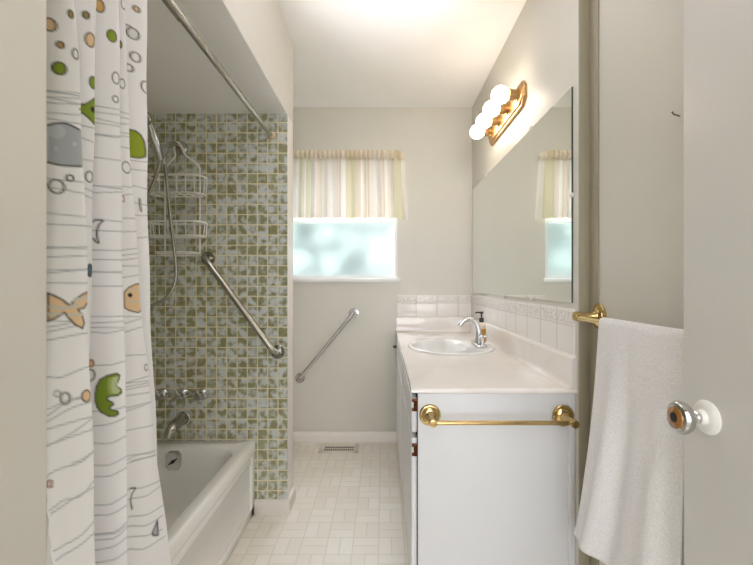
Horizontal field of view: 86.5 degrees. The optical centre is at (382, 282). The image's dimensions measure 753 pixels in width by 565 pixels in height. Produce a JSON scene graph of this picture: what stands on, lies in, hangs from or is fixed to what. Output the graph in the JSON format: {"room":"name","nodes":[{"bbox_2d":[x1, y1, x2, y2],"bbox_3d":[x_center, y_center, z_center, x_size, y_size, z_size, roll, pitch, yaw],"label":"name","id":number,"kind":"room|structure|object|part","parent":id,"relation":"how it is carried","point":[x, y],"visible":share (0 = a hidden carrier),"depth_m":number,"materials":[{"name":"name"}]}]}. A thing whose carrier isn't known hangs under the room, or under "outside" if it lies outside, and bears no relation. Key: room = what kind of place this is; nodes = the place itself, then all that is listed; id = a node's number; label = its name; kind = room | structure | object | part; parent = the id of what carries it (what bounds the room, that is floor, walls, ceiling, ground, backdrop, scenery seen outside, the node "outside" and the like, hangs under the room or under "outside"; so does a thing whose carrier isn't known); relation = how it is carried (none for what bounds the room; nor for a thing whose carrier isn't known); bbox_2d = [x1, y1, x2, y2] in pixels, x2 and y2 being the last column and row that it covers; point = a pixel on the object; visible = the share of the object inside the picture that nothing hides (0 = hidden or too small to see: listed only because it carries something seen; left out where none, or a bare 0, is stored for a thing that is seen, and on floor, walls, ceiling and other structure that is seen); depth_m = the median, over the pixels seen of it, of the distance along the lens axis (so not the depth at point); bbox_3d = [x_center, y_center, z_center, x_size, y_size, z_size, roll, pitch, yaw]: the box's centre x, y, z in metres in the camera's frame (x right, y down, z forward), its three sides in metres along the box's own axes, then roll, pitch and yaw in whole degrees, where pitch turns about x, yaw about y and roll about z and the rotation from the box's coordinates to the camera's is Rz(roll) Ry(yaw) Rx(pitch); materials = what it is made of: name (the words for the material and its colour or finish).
{"room":"bathroom","nodes":[
{"label":"bathroom","id":0,"kind":"room"},
{"bbox_2d":[0,0,45,564],"bbox_3d":[-1.004,-0.062,0.289,1.042,2.440,0.578,0,0,0],"label":"wall","id":1,"kind":"structure","parent":0,"point":[22,22],"depth_m":0.54,"materials":[{"name":"paint"}]},
{"bbox_2d":[147,112,177,307],"bbox_3d":[-1.075,-0.309,1.770,0.246,0.847,0.211,0,0,0],"label":"shower","id":2,"kind":"object","parent":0,"point":[154,140],"visible":0.62,"depth_m":1.84,"materials":[{"name":"silver metal"}]},
{"bbox_2d":[146,0,292,122],"bbox_3d":[-0.944,-1.067,1.364,0.922,0.430,1.572,0,0,0],"label":"soffit","id":3,"kind":"structure","parent":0,"point":[180,78],"depth_m":1.62,"materials":[{"name":"paint"}]},
{"bbox_2d":[287,114,292,497],"bbox_3d":[-0.944,0.151,2.086,0.922,2.014,0.128,0,0,0],"label":"wall","id":4,"kind":"structure","parent":0,"point":[289,122],"depth_m":2.07,"materials":[{"name":"paint"}]},
{"bbox_2d":[147,114,286,498],"bbox_3d":[-0.944,0.143,2.018,0.922,1.990,0.008,0,0,0],"label":"tiled wall","id":5,"kind":"structure","parent":4,"relation":"attached to","point":[200,339],"depth_m":2.01,"materials":[{"name":"green tile"}]},
{"bbox_2d":[155,388,167,400],"bbox_3d":[-1.117,0.561,1.984,0.077,0.066,0.059,0,0,0],"label":"handle","id":6,"kind":"object","parent":5,"relation":"attached to","point":[161,394],"visible":0.9,"depth_m":1.98,"materials":[{"name":"silver metal"}]},
{"bbox_3d":[-1.117,0.561,1.972,0.077,0.066,0.033,0,0,0],"label":"lever","id":7,"kind":"part","parent":6,"relation":"part of","materials":[{"name":"metal"}]},
{"bbox_2d":[162,141,187,163],"bbox_3d":[-1.017,-0.633,1.924,0.072,0.161,0.180,0,0,0],"label":"shower arm","id":8,"kind":"object","parent":5,"relation":"attached to","point":[168,145],"visible":0.86,"depth_m":1.94,"materials":[{"name":"metal"}]},
{"bbox_2d":[147,141,207,256],"bbox_3d":[-1.002,-0.416,1.952,0.278,0.570,0.115,0,0,0],"label":"shower caddy","id":9,"kind":"object","parent":8,"relation":"hanging from","point":[199,193],"visible":0.96,"depth_m":1.97,"materials":[{"name":"white metal"}]},
{"bbox_2d":[155,251,199,256],"bbox_3d":[-1.006,-0.142,1.962,0.192,0.021,0.094,0,0,0],"label":"soap tray","id":10,"kind":"object","parent":9,"relation":"on","point":[158,252],"depth_m":1.93,"materials":[{"name":"white metal"}]},
{"bbox_2d":[147,174,207,197],"bbox_3d":[-1.002,-0.473,1.952,0.278,0.091,0.115,0,0,0],"label":"basket","id":11,"kind":"object","parent":9,"relation":"on","point":[199,193],"depth_m":1.95,"materials":[{"name":"white metal"}]},
{"bbox_2d":[148,220,207,238],"bbox_3d":[-1.002,-0.261,1.952,0.278,0.077,0.115,0,0,0],"label":"basket","id":12,"kind":"object","parent":9,"relation":"on","point":[150,222],"depth_m":1.95,"materials":[{"name":"white metal"}]},
{"bbox_2d":[164,411,190,439],"bbox_3d":[-1.003,0.691,1.938,0.072,0.093,0.155,0,0,0],"label":"tub spout","id":13,"kind":"object","parent":5,"relation":"attached to","point":[183,417],"visible":1,"depth_m":1.92,"materials":[{"name":"metal"}]},
{"bbox_2d":[168,388,187,403],"bbox_3d":[-1.018,0.561,1.984,0.077,0.066,0.059,0,0,0],"label":"handle","id":14,"kind":"object","parent":5,"relation":"attached to","point":[180,394],"visible":1,"depth_m":1.97,"materials":[{"name":"silver metal"}]},
{"bbox_2d":[189,388,207,403],"bbox_3d":[-0.917,0.561,1.984,0.077,0.066,0.059,0,0,0],"label":"handle","id":15,"kind":"object","parent":5,"relation":"attached to","point":[201,394],"visible":1,"depth_m":1.97,"materials":[{"name":"silver metal"}]},
{"bbox_2d":[162,0,275,139],"bbox_3d":[-0.562,-0.740,1.296,0.044,0.044,1.436,0,0,0],"label":"shower rod","id":16,"kind":"object","parent":5,"relation":"attached to","point":[172,5],"visible":1,"depth_m":1.30,"materials":[{"name":"metal"}]},
{"bbox_2d":[46,0,170,564],"bbox_3d":[-0.521,0.134,0.757,0.192,1.789,0.424,0,0,0],"label":"shower curtain","id":17,"kind":"object","parent":16,"relation":"hanging from","point":[105,506],"visible":0.91,"depth_m":0.74,"materials":[{"name":"fabric"}]},
{"bbox_2d":[201,251,284,358],"bbox_3d":[-0.705,0.111,1.981,0.422,0.543,0.066,0,0,0],"label":"grab bar","id":18,"kind":"object","parent":5,"relation":"attached to","point":[208,258],"visible":1,"depth_m":1.95,"materials":[{"name":"metal"}]},
{"bbox_2d":[254,485,295,514],"bbox_3d":[-0.557,1.123,2.075,0.176,0.070,0.150,0,0,0],"label":"baseboard","id":19,"kind":"structure","parent":4,"relation":"attached to","point":[261,506],"depth_m":2.00,"materials":[{"name":"paint"}]},
{"bbox_2d":[226,443,408,564],"bbox_3d":[-0.357,1.208,1.460,2.335,0.100,3.160,0,0,0],"label":"floor","id":20,"kind":"structure","parent":0,"point":[347,509],"depth_m":1.98,"materials":[{"name":"tile"}]},
{"bbox_2d":[157,441,254,564],"bbox_3d":[-1.019,0.976,1.300,0.754,0.365,1.425,0,0,0],"label":"bathtub","id":21,"kind":"object","parent":20,"relation":"on","point":[208,487],"visible":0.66,"depth_m":1.82,"materials":[{"name":"ceramic"}]},
{"bbox_3d":[-1.005,0.852,1.923,0.075,0.090,0.022,0,0,0],"label":"overflow plate","id":22,"kind":"part","parent":21,"relation":"part of","materials":[{"name":"silver metal"}]},
{"bbox_2d":[318,444,358,452],"bbox_3d":[-0.306,1.155,2.788,0.272,0.006,0.140,0,0,0],"label":"floor vent","id":23,"kind":"object","parent":20,"relation":"in","point":[324,448],"visible":1,"depth_m":2.79,"materials":[{"name":"metal"}]},
{"bbox_2d":[393,337,574,564],"bbox_3d":[0.359,0.765,2.132,0.578,0.786,1.571,0,0,0],"label":"vanity cabinet","id":24,"kind":"object","parent":20,"relation":"on","point":[472,494],"visible":0.84,"depth_m":1.35,"materials":[{"name":"paint"}]},
{"bbox_3d":[0.106,0.449,2.653,0.020,0.118,0.500,0,0,0],"label":"drawer","id":25,"kind":"part","parent":24,"relation":"part of","materials":[{"name":"paint"}]},
{"bbox_3d":[0.106,0.794,2.653,0.020,0.536,0.500,0,0,0],"label":"cabinet door","id":26,"kind":"part","parent":24,"relation":"part of","materials":[{"name":"paint"}]},
{"bbox_3d":[0.106,0.449,2.139,0.020,0.118,0.500,0,0,0],"label":"drawer","id":27,"kind":"part","parent":24,"relation":"part of","materials":[{"name":"paint"}]},
{"bbox_3d":[0.106,0.794,2.139,0.020,0.536,0.500,0,0,0],"label":"cabinet door","id":28,"kind":"part","parent":24,"relation":"part of","materials":[{"name":"paint"}]},
{"bbox_3d":[0.106,0.449,1.617,0.020,0.118,0.517,0,0,0],"label":"drawer","id":29,"kind":"part","parent":24,"relation":"part of","materials":[{"name":"paint"}]},
{"bbox_3d":[0.106,0.794,1.617,0.020,0.536,0.517,0,0,0],"label":"cabinet door","id":30,"kind":"part","parent":24,"relation":"part of","materials":[{"name":"paint"}]},
{"bbox_2d":[396,317,576,393],"bbox_3d":[0.371,0.308,2.127,0.555,0.127,1.584,0,0,0],"label":"countertop","id":31,"kind":"structure","parent":24,"relation":"on","point":[518,364],"depth_m":1.63,"materials":[{"name":"stone"}]},
{"bbox_2d":[408,338,494,355],"bbox_3d":[0.372,0.415,2.216,0.467,0.146,0.555,0,0,0],"label":"sink","id":32,"kind":"object","parent":31,"relation":"in","point":[439,346],"visible":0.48,"depth_m":2.34,"materials":[{"name":"ceramic"}]},
{"bbox_2d":[458,317,487,347],"bbox_3d":[0.482,0.263,2.190,0.146,0.159,0.198,0,0,0],"label":"faucet","id":33,"kind":"object","parent":32,"relation":"on","point":[479,342],"visible":1,"depth_m":2.18,"materials":[{"name":"silver metal"}]},
{"bbox_3d":[0.478,0.258,2.190,0.138,0.149,0.044,0,0,0],"label":"spout","id":34,"kind":"part","parent":33,"relation":"part of","materials":[{"name":"silver metal"}]},
{"bbox_3d":[0.525,0.335,2.190,0.060,0.014,0.150,0,0,0],"label":"plate","id":35,"kind":"part","parent":33,"relation":"part of","materials":[{"name":"silver metal"}]},
{"bbox_3d":[0.530,0.301,2.123,0.036,0.060,0.064,0,0,0],"label":"lever handle","id":36,"kind":"part","parent":33,"relation":"part of","materials":[{"name":"silver metal"}]},
{"bbox_2d":[475,311,485,342],"bbox_3d":[0.557,0.253,2.290,0.062,0.179,0.043,0,0,0],"label":"soap dispenser","id":37,"kind":"object","parent":32,"relation":"on","point":[481,320],"visible":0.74,"depth_m":2.27,"materials":[{"name":"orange plastic"}]},
{"bbox_2d":[480,322,485,342],"bbox_3d":[0.564,0.281,2.290,0.047,0.122,0.043,0,0,0],"label":"bottle","id":38,"kind":"object","parent":37,"relation":"attached to","point":[483,326],"depth_m":2.27,"materials":[{"name":"plastic"}]},
{"bbox_2d":[419,404,579,428],"bbox_3d":[0.383,0.446,1.305,0.520,0.073,0.100,0,0,0],"label":"towel bar","id":39,"kind":"object","parent":24,"relation":"attached to","point":[430,415],"visible":1,"depth_m":1.27,"materials":[{"name":"gold metal"}]},
{"bbox_2d":[293,107,471,431],"bbox_3d":[-0.357,-0.062,2.980,2.335,2.440,0.120,0,0,0],"label":"wall","id":40,"kind":"structure","parent":0,"point":[351,386],"depth_m":2.92,"materials":[{"name":"paint"}]},
{"bbox_2d":[295,308,358,382],"bbox_3d":[-0.409,0.456,2.890,0.467,0.548,0.059,0,0,0],"label":"grab bar","id":41,"kind":"object","parent":40,"relation":"attached to","point":[353,313],"visible":1,"depth_m":2.87,"materials":[{"name":"silver metal"}]},
{"bbox_2d":[293,432,396,442],"bbox_3d":[-0.643,1.122,2.912,1.523,0.072,0.016,0,0,0],"label":"baseboard","id":42,"kind":"structure","parent":40,"relation":"attached to","point":[298,437],"depth_m":2.90,"materials":[{"name":"paint"}]},
{"bbox_2d":[293,217,399,281],"bbox_3d":[-0.297,-0.436,2.941,0.845,0.861,0.098,0,0,0],"label":"window","id":43,"kind":"structure","parent":40,"relation":"in","point":[327,249],"depth_m":2.96,"materials":[{"name":"glass"}]},
{"bbox_3d":[-0.297,-0.020,2.921,0.845,0.028,0.058,0,0,0],"label":"sill","id":44,"kind":"part","parent":43,"relation":"part of","materials":[{"name":"paint"}]},
{"bbox_2d":[293,150,407,219],"bbox_3d":[-0.315,-0.700,2.864,0.995,0.483,0.113,0,0,0],"label":"valance","id":45,"kind":"object","parent":40,"relation":"attached to","point":[326,183],"visible":0.84,"depth_m":2.84,"materials":[{"name":"fabric"}]},
{"bbox_2d":[277,0,526,106],"bbox_3d":[-0.357,-1.332,1.460,2.335,0.100,3.160,0,0,0],"label":"ceiling","id":46,"kind":"structure","parent":0,"point":[347,53],"depth_m":2.19,"materials":[{"name":"paint"}]},
{"bbox_2d":[472,0,683,564],"bbox_3d":[0.730,-0.062,1.400,0.160,2.440,3.040,0,0,0],"label":"wall","id":47,"kind":"structure","parent":0,"point":[641,42],"depth_m":1.15,"materials":[{"name":"paint"}]},
{"bbox_2d":[397,295,574,325],"bbox_3d":[0.377,0.117,2.135,0.547,0.059,1.569,0,0,0],"label":"trim","id":48,"kind":"structure","parent":47,"relation":"attached to","point":[562,315],"depth_m":2.05,"materials":[{"name":"beige tile"}]},
{"bbox_2d":[397,303,574,355],"bbox_3d":[0.377,0.201,2.135,0.547,0.105,1.569,0,0,0],"label":"backsplash","id":49,"kind":"structure","parent":47,"relation":"attached to","point":[561,337],"depth_m":2.05,"materials":[{"name":"white tile"}]},
{"bbox_2d":[470,80,526,145],"bbox_3d":[0.579,-0.872,2.105,0.142,0.120,0.600,0,0,0],"label":"vanity light","id":50,"kind":"object","parent":47,"relation":"attached to","point":[515,98],"visible":1,"depth_m":2.00,"materials":[{"name":"gold metal"}]},
{"bbox_2d":[470,125,491,138],"bbox_3d":[0.569,-0.882,2.333,0.121,0.082,0.082,0,0,0],"label":"bulb","id":51,"kind":"object","parent":50,"relation":"attached to","point":[475,132],"depth_m":2.31,"materials":[{"name":"white glass"}]},
{"bbox_2d":[476,113,499,128],"bbox_3d":[0.569,-0.882,2.181,0.121,0.082,0.082,0,0,0],"label":"bulb","id":52,"kind":"object","parent":50,"relation":"attached to","point":[483,122],"depth_m":2.16,"materials":[{"name":"white glass"}]},
{"bbox_2d":[483,100,508,117],"bbox_3d":[0.569,-0.882,2.028,0.121,0.082,0.082,0,0,0],"label":"bulb","id":53,"kind":"object","parent":50,"relation":"attached to","point":[490,109],"depth_m":2.01,"materials":[{"name":"white glass"}]},
{"bbox_2d":[491,85,518,103],"bbox_3d":[0.569,-0.882,1.876,0.121,0.082,0.082,0,0,0],"label":"bulb","id":54,"kind":"object","parent":50,"relation":"attached to","point":[500,94],"depth_m":1.85,"materials":[{"name":"white glass"}]},
{"bbox_3d":[0.639,-0.872,2.105,0.022,0.120,0.600,0,0,0],"label":"plate","id":55,"kind":"part","parent":50,"relation":"part of","materials":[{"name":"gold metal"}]},
{"bbox_2d":[473,87,573,302],"bbox_3d":[0.644,-0.301,2.115,0.012,0.763,1.515,0,0,0],"label":"mirror","id":56,"kind":"object","parent":47,"relation":"attached to","point":[523,207],"visible":1,"depth_m":1.74,"materials":[{"name":"silver mirror"}]},
{"bbox_2d":[579,0,598,564],"bbox_3d":[0.670,-0.062,1.304,0.039,2.440,0.058,0,0,0],"label":"trim","id":57,"kind":"structure","parent":47,"relation":"attached to","point":[588,9],"depth_m":1.33,"materials":[{"name":"beige paint"}]},
{"bbox_2d":[572,303,606,328],"bbox_3d":[0.649,0.106,1.010,0.083,0.084,0.613,0,0,0],"label":"towel bar","id":58,"kind":"object","parent":47,"relation":"attached to","point":[598,311],"visible":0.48,"depth_m":1.26,"materials":[{"name":"gold metal"}]},
{"bbox_2d":[573,317,683,564],"bbox_3d":[0.615,0.453,1.025,0.079,0.714,0.456,0,0,0],"label":"towel","id":59,"kind":"object","parent":58,"relation":"hanging from","point":[631,512],"visible":0.96,"depth_m":0.95,"materials":[{"name":"fabric"}]},
{"bbox_3d":[0.064,-0.062,-0.060,1.493,2.440,0.120,0,0,0],"label":"wall","id":60,"kind":"structure","parent":0,"visible":0},
{"bbox_2d":[666,0,752,564],"bbox_3d":[0.558,0.137,0.382,0.093,2.018,0.764,0,0,0],"label":"door","id":61,"kind":"structure","parent":60,"relation":"in","point":[715,415],"depth_m":0.68,"materials":[{"name":"paint"}]},
{"bbox_3d":[0.536,0.237,0.706,0.041,0.057,0.057,0,0,0],"label":"knob","id":62,"kind":"part","parent":61,"relation":"part of","materials":[{"name":"silver metal"}]}
]}

